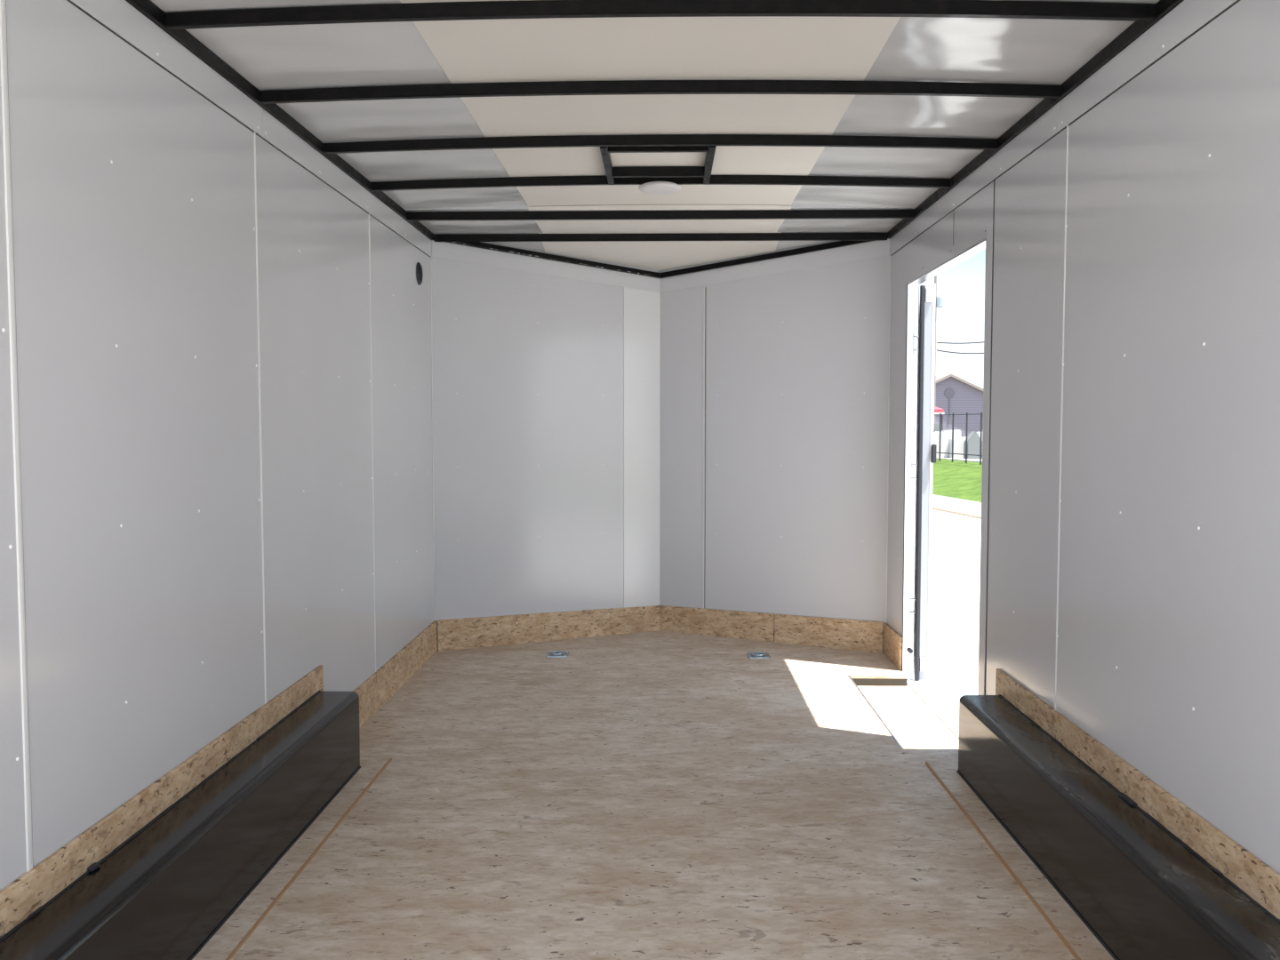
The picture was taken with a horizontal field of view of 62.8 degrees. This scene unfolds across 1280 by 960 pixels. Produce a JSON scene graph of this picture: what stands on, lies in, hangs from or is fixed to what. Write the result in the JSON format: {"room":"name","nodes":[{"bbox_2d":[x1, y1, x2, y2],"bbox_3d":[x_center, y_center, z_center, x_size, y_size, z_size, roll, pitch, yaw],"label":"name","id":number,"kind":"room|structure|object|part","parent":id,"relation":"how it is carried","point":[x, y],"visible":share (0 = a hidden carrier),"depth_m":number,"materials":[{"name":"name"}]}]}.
{"room":"cargo trailer interior","nodes":[
{"label":"cargo trailer interior","id":0,"kind":"room"},
{"bbox_2d":[0,0,435,890],"bbox_3d":[-1.195,-0.025,3.141,0.054,2.410,5.020,0,3,1],"label":"wall","id":1,"kind":"structure","parent":0,"point":[217,429],"depth_m":2.63,"materials":[{"name":"white plastic"}]},
{"bbox_2d":[66,0,263,137],"bbox_3d":[-1.194,-1.028,1.905,0.007,0.092,2.662,0,3,1],"label":"trim","id":2,"kind":"structure","parent":1,"relation":"attached to","point":[119,17],"depth_m":2.64,"materials":[{"name":"grey metal"}]},
{"bbox_2d":[0,620,437,937],"bbox_3d":[-1.157,0.865,3.563,0.012,0.366,4.268,0,3,1],"label":"baseboard","id":3,"kind":"structure","parent":1,"relation":"attached to","point":[32,890],"depth_m":2.66,"materials":[{"name":"brown wood"}]},
{"bbox_2d":[125,0,432,239],"bbox_3d":[-1.163,-1.158,3.079,0.016,0.036,5.020,0,3,1],"label":"roof rail","id":4,"kind":"object","parent":1,"relation":"attached to","point":[147,8],"visible":1,"depth_m":3.13,"materials":[{"name":"black metal"}]},
{"bbox_2d":[262,108,431,257],"bbox_3d":[-1.138,-1.165,4.413,0.007,0.092,2.354,0,3,1],"label":"trim","id":5,"kind":"structure","parent":1,"relation":"attached to","point":[274,132],"depth_m":3.95,"materials":[{"name":"grey metal"}]},
{"bbox_2d":[416,262,423,285],"bbox_3d":[-1.117,-1.045,5.314,0.009,0.114,0.114,0,3,1],"label":"air vent","id":6,"kind":"object","parent":1,"relation":"in","point":[419,268],"visible":1,"depth_m":5.31,"materials":[{"name":"black plastic"}]},
{"bbox_2d":[431,233,660,633],"bbox_3d":[-0.511,-0.178,5.944,1.437,2.410,0.054,-2,3,-27],"label":"wall","id":7,"kind":"structure","parent":0,"point":[547,388],"depth_m":5.92,"materials":[{"name":"white plastic"}]},
{"bbox_2d":[431,240,660,292],"bbox_3d":[-0.495,-1.189,5.883,1.362,0.205,0.004,-1,3,-25],"label":"trim","id":8,"kind":"structure","parent":7,"relation":"attached to","point":[439,250],"depth_m":5.85,"materials":[{"name":"grey metal"}]},
{"bbox_2d":[432,233,659,278],"bbox_3d":[-0.492,-1.247,5.873,1.358,0.152,0.018,-1,3,-25],"label":"rail","id":9,"kind":"object","parent":7,"relation":"attached to","point":[478,244],"visible":1,"depth_m":5.87,"materials":[{"name":"black metal"}]},
{"bbox_2d":[437,605,659,651],"bbox_3d":[-0.489,0.831,5.990,1.353,0.170,0.015,-1,3,-25],"label":"baseboard","id":10,"kind":"structure","parent":7,"relation":"attached to","point":[467,633],"depth_m":5.95,"materials":[{"name":"brown wood"}]},
{"bbox_2d":[192,630,1114,959],"bbox_3d":[0.105,1.087,3.480,2.540,0.082,5.635,0,3,1],"label":"floor","id":11,"kind":"structure","parent":0,"point":[659,795],"depth_m":3.19,"materials":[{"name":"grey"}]},
{"bbox_2d":[0,690,360,959],"bbox_3d":[-1.098,0.948,2.628,0.147,0.286,2.255,0,3,1],"label":"cover","id":12,"kind":"object","parent":11,"relation":"on","point":[166,890],"visible":1,"depth_m":2.54,"materials":[{"name":"black metal"}]},
{"bbox_2d":[544,650,568,656],"bbox_3d":[-0.444,0.928,5.625,0.120,0.014,0.132,0,3,1],"label":"ring","id":13,"kind":"object","parent":11,"relation":"on","point":[556,653],"visible":1,"depth_m":5.61,"materials":[{"name":"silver metal"}]},
{"bbox_2d":[746,651,770,658],"bbox_3d":[0.632,0.930,5.601,0.120,0.014,0.132,0,3,1],"label":"ring","id":14,"kind":"object","parent":11,"relation":"on","point":[756,654],"visible":1,"depth_m":5.58,"materials":[{"name":"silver metal"}]},
{"bbox_2d":[956,694,1279,959],"bbox_3d":[1.169,0.952,2.577,0.147,0.283,2.255,0,3,1],"label":"cover","id":15,"kind":"object","parent":11,"relation":"on","point":[1143,892],"visible":1,"depth_m":2.54,"materials":[{"name":"black paint"}]},
{"bbox_2d":[150,0,1159,271],"bbox_3d":[0.056,-1.165,3.389,2.540,0.190,5.695,0,3,1],"label":"ceiling","id":16,"kind":"structure","parent":0,"point":[910,49],"depth_m":3.34,"materials":[{"name":"grey metal"}]},
{"bbox_2d":[600,145,716,184],"bbox_3d":[0.071,-1.228,4.057,0.418,0.038,0.583,0,3,1],"label":"ceiling vent","id":17,"kind":"object","parent":16,"relation":"in","point":[612,172],"visible":0.88,"depth_m":4.20,"materials":[{"name":"black metal"}]},
{"bbox_2d":[259,80,1060,103],"bbox_3d":[0.051,-1.172,3.159,2.400,0.056,0.026,0,3,1],"label":"bow","id":18,"kind":"object","parent":16,"relation":"attached to","point":[620,87],"visible":1,"depth_m":3.15,"materials":[{"name":"black paint"}]},
{"bbox_2d":[165,0,1155,30],"bbox_3d":[0.037,-1.139,2.555,2.400,0.056,0.026,0,3,1],"label":"bow","id":19,"kind":"object","parent":16,"relation":"attached to","point":[526,9],"visible":1,"depth_m":2.54,"materials":[{"name":"black paint"}]},
{"bbox_2d":[323,134,997,153],"bbox_3d":[0.064,-1.204,3.753,2.400,0.056,0.026,0,3,1],"label":"bow","id":20,"kind":"object","parent":16,"relation":"attached to","point":[644,140],"visible":1,"depth_m":3.74,"materials":[{"name":"black paint"}]},
{"bbox_2d":[370,175,950,191],"bbox_3d":[0.078,-1.237,4.362,2.400,0.056,0.026,0,3,1],"label":"bow","id":21,"kind":"object","parent":16,"relation":"attached to","point":[596,180],"visible":0.91,"depth_m":4.35,"materials":[{"name":"black paint"}]},
{"bbox_2d":[638,181,680,193],"bbox_3d":[0.082,-1.215,4.370,0.178,0.026,0.178,0,3,1],"label":"dome light","id":22,"kind":"object","parent":21,"relation":"attached to","point":[652,187],"visible":1,"depth_m":4.33,"materials":[{"name":"white plastic"}]},
{"bbox_2d":[407,209,914,220],"bbox_3d":[0.091,-1.255,4.971,2.400,0.038,0.026,0,3,1],"label":"bow","id":23,"kind":"object","parent":16,"relation":"attached to","point":[732,214],"visible":1,"depth_m":4.96,"materials":[{"name":"black paint"}]},
{"bbox_2d":[434,232,887,241],"bbox_3d":[0.105,-1.287,5.566,2.400,0.038,0.018,0,3,1],"label":"bow","id":24,"kind":"object","parent":16,"relation":"attached to","point":[686,236],"visible":1,"depth_m":5.56,"materials":[{"name":"black paint"}]},
{"bbox_2d":[659,232,890,628],"bbox_3d":[0.735,-0.177,5.918,1.437,2.410,0.050,2,4,29],"label":"wall","id":25,"kind":"structure","parent":0,"point":[774,388],"depth_m":5.88,"materials":[{"name":"white plastic"}]},
{"bbox_2d":[659,605,883,653],"bbox_3d":[0.713,0.832,5.965,1.353,0.170,0.012,2,4,28],"label":"baseboard","id":26,"kind":"structure","parent":25,"relation":"attached to","point":[844,634],"depth_m":5.92,"materials":[{"name":"brown wood"}]},
{"bbox_2d":[660,232,888,278],"bbox_3d":[0.714,-1.246,5.846,1.358,0.152,0.018,2,4,28],"label":"rail","id":27,"kind":"object","parent":25,"relation":"attached to","point":[838,244],"visible":1,"depth_m":5.85,"materials":[{"name":"black metal"}]},
{"bbox_2d":[660,239,890,292],"bbox_3d":[0.718,-1.187,5.856,1.362,0.205,0.004,2,4,28],"label":"trim","id":28,"kind":"structure","parent":25,"relation":"attached to","point":[876,249],"depth_m":5.82,"materials":[{"name":"grey metal"}]},
{"bbox_2d":[885,0,1279,873],"bbox_3d":[1.291,-0.022,3.085,0.053,2.410,5.020,0,3,1],"label":"wall","id":29,"kind":"structure","parent":0,"point":[1133,551],"depth_m":2.58,"materials":[{"name":"white plastic"}]},
{"bbox_2d":[883,622,902,670],"bbox_3d":[1.314,0.861,5.454,0.012,0.168,0.381,0,3,1],"label":"baseboard","id":30,"kind":"structure","parent":29,"relation":"attached to","point":[892,641],"depth_m":5.42,"materials":[{"name":"brown wood"}]},
{"bbox_2d":[908,283,936,680],"bbox_3d":[1.410,-0.011,5.775,0.120,1.965,1.235,0,3,1],"label":"door","id":31,"kind":"structure","parent":29,"relation":"in","point":[926,451],"depth_m":5.18,"materials":[{"name":"white metal"}]},
{"bbox_3d":[1.409,0.918,5.225,0.031,0.070,0.009,0,3,1],"label":"latch plate","id":32,"kind":"part","parent":31,"relation":"part of","materials":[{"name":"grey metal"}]},
{"bbox_3d":[1.410,-0.905,5.125,0.033,0.070,0.011,0,3,1],"label":"latch plate","id":33,"kind":"part","parent":31,"relation":"part of","materials":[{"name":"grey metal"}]},
{"bbox_2d":[901,220,992,737],"bbox_3d":[1.339,0.031,4.543,0.082,2.026,1.343,0,3,1],"label":"door frame","id":34,"kind":"structure","parent":29,"relation":"attached to","point":[929,699],"depth_m":5.15,"materials":[{"name":"silver metal"}]},
{"bbox_3d":[1.346,1.038,4.627,0.070,0.006,1.249,0,3,1],"label":"sill","id":35,"kind":"part","parent":34,"relation":"part of","materials":[{"name":"white"}]},
{"bbox_3d":[1.285,0.041,3.906,0.002,1.975,0.068,0,3,1],"label":"casing","id":36,"kind":"part","parent":34,"relation":"part of","materials":[{"name":"white metal"}]},
{"bbox_2d":[889,101,1060,255],"bbox_3d":[1.294,-1.162,4.350,0.007,0.092,2.370,0,3,1],"label":"trim","id":37,"kind":"structure","parent":29,"relation":"attached to","point":[1046,127],"depth_m":3.89,"materials":[{"name":"grey metal"}]},
{"bbox_2d":[888,0,1183,238],"bbox_3d":[1.259,-1.155,3.024,0.016,0.036,5.020,0,3,1],"label":"roof rail","id":38,"kind":"object","parent":29,"relation":"attached to","point":[1136,29],"visible":1,"depth_m":3.14,"materials":[{"name":"black metal"}]},
{"bbox_2d":[995,668,1279,919],"bbox_3d":[1.249,0.919,2.565,0.012,0.366,2.378,0,3,1],"label":"baseboard","id":39,"kind":"structure","parent":29,"relation":"attached to","point":[1257,879],"depth_m":2.52,"materials":[{"name":"brown wood"}]},
{"bbox_2d":[1059,0,1240,131],"bbox_3d":[1.237,-1.025,1.843,0.007,0.092,2.646,0,3,1],"label":"trim","id":40,"kind":"structure","parent":29,"relation":"attached to","point":[1188,17],"depth_m":2.62,"materials":[{"name":"grey metal"}]},
{"label":"outside","id":41,"kind":"structure","parent":0,"visible":0},
{"bbox_2d":[933,412,983,464],"bbox_3d":[9.790,-1.301,32.818,0.048,1.610,13.488,0,3,-8],"label":"metal fence","id":42,"kind":"object","parent":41,"point":[967,413],"visible":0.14,"depth_m":31.88,"materials":[{"name":"grey metal"}]},
{"bbox_3d":[9.661,-1.353,33.768,0.044,1.610,0.044,0,3,1],"label":"post","id":43,"kind":"part","parent":42,"relation":"part of","materials":[{"name":"black metal"}]},
{"bbox_3d":[9.790,-1.301,32.818,0.044,1.610,0.044,0,3,1],"label":"post","id":44,"kind":"part","parent":42,"relation":"part of","materials":[{"name":"black metal"}]},
{"bbox_3d":[9.790,-2.045,32.777,0.032,0.032,13.440,0,3,-8],"label":"rail","id":45,"kind":"part","parent":42,"relation":"part of","materials":[{"name":"black metal"}]},
{"bbox_3d":[9.790,-0.827,32.844,0.032,0.032,13.440,0,3,-8],"label":"rail","id":46,"kind":"part","parent":42,"relation":"part of","materials":[{"name":"black metal"}]},
{"bbox_3d":[9.919,-1.249,31.868,0.044,1.610,0.044,0,3,1],"label":"post","id":47,"kind":"part","parent":42,"relation":"part of","materials":[{"name":"black metal"}]},
{"bbox_3d":[10.049,-1.198,30.918,0.044,1.610,0.044,0,3,1],"label":"post","id":48,"kind":"part","parent":42,"relation":"part of","materials":[{"name":"black metal"}]},
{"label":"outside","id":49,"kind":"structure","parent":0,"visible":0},
{"bbox_2d":[936,436,982,462],"bbox_3d":[73.593,-2.469,70.368,170.975,0.360,258.107,0,3,1],"label":"gravel yard","id":50,"kind":"structure","parent":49,"point":[955,459],"depth_m":34.22,"materials":[{"name":"grey gravel"}]},
{"bbox_2d":[933,423,939,431],"bbox_3d":[10.370,-1.411,37.255,0.599,1.248,0.440,0,3,1],"label":"stone block","id":51,"kind":"object","parent":50,"relation":"on","point":[936,426],"visible":0.13,"depth_m":37.01,"materials":[{"name":"grey stone"}]},
{"bbox_2d":[933,275,943,423],"bbox_3d":[11.217,-4.417,39.556,0.365,7.200,0.250,0,3,1],"label":"utility pole","id":52,"kind":"object","parent":50,"relation":"on","point":[939,300],"visible":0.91,"depth_m":39.43,"materials":[{"name":"grey wood"}]},
{"bbox_2d":[936,349,983,353],"bbox_3d":[13.703,-5.227,39.677,5.031,0.942,0.045,0,3,-3],"label":"power line","id":53,"kind":"object","parent":52,"relation":"attached to","point":[937,349],"visible":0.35,"depth_m":39.58,"materials":[{"name":"grey metal"}]},
{"bbox_2d":[936,341,983,343],"bbox_3d":[13.703,-5.595,39.657,5.027,0.908,0.045,0,3,-3],"label":"power line","id":54,"kind":"object","parent":52,"relation":"attached to","point":[937,341],"visible":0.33,"depth_m":39.57,"materials":[{"name":"grey metal"}]},
{"bbox_2d":[933,406,943,430],"bbox_3d":[10.248,-1.828,38.722,1.410,1.920,2.030,0,3,1],"label":"canopy","id":55,"kind":"object","parent":50,"relation":"on","point":[936,411],"visible":0.1,"depth_m":37.70,"materials":[{"name":"red fabric"}]},
{"bbox_2d":[933,431,948,457],"bbox_3d":[10.163,-1.174,35.669,0.520,0.946,0.440,0,3,1],"label":"stone block","id":56,"kind":"object","parent":50,"relation":"on","point":[944,441],"visible":0.61,"depth_m":35.45,"materials":[{"name":"grey stone"}]},
{"bbox_2d":[941,430,961,455],"bbox_3d":[10.856,-1.254,36.651,0.658,0.998,0.440,0,3,1],"label":"stone block","id":57,"kind":"object","parent":50,"relation":"on","point":[956,433],"visible":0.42,"depth_m":36.41,"materials":[{"name":"grey stone"}]},
{"bbox_2d":[947,437,965,457],"bbox_3d":[10.677,-1.053,35.364,0.478,0.738,0.440,0,3,1],"label":"stone block","id":58,"kind":"object","parent":50,"relation":"on","point":[958,443],"visible":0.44,"depth_m":35.15,"materials":[{"name":"grey stone"}]},
{"bbox_2d":[935,373,983,436],"bbox_3d":[26.431,-6.639,95.159,13.000,5.390,12.900,0,3,1],"label":"house","id":59,"kind":"structure","parent":50,"relation":"on","point":[956,395],"depth_m":89.18,"materials":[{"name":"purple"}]},
{"bbox_2d":[944,388,954,398],"bbox_3d":[26.296,-7.367,89.127,0.840,0.840,0.070,0,3,1],"label":"gable vent","id":60,"kind":"object","parent":59,"relation":"attached to","point":[948,393],"depth_m":89.12,"materials":[{"name":"grey"}]},
{"bbox_2d":[963,431,982,458],"bbox_3d":[11.011,-1.123,34.651,0.520,0.955,0.440,0,3,1],"label":"stone block","id":61,"kind":"object","parent":50,"relation":"on","point":[972,439],"visible":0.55,"depth_m":34.44,"materials":[{"name":"grey stone"}]},
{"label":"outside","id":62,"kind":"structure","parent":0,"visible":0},
{"bbox_2d":[932,458,982,502],"bbox_3d":[-0.540,-3.890,98.749,52.932,0.670,312.828,0,3,1],"label":"lawn","id":63,"kind":"structure","parent":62,"point":[957,479],"depth_m":27.89,"materials":[{"name":"green plant"}]},
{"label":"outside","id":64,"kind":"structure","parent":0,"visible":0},
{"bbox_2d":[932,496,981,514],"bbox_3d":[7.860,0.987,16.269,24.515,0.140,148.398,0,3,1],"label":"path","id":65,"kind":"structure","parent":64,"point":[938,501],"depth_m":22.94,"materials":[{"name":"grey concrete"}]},
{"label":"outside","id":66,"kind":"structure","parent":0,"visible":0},
{"bbox_2d":[913,509,981,717],"bbox_3d":[-27.215,1.263,11.580,91.570,0.100,158.918,0,3,1],"label":"concrete lot","id":67,"kind":"structure","parent":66,"point":[956,539],"depth_m":10.47,"materials":[{"name":"white concrete"}]},
{"bbox_2d":[932,505,981,519],"bbox_3d":[7.141,0.988,16.172,23.418,0.150,148.226,0,3,1],"label":"kerb","id":68,"kind":"object","parent":67,"relation":"on","point":[948,510],"depth_m":21.21,"materials":[{"name":"beige concrete"}]}
]}

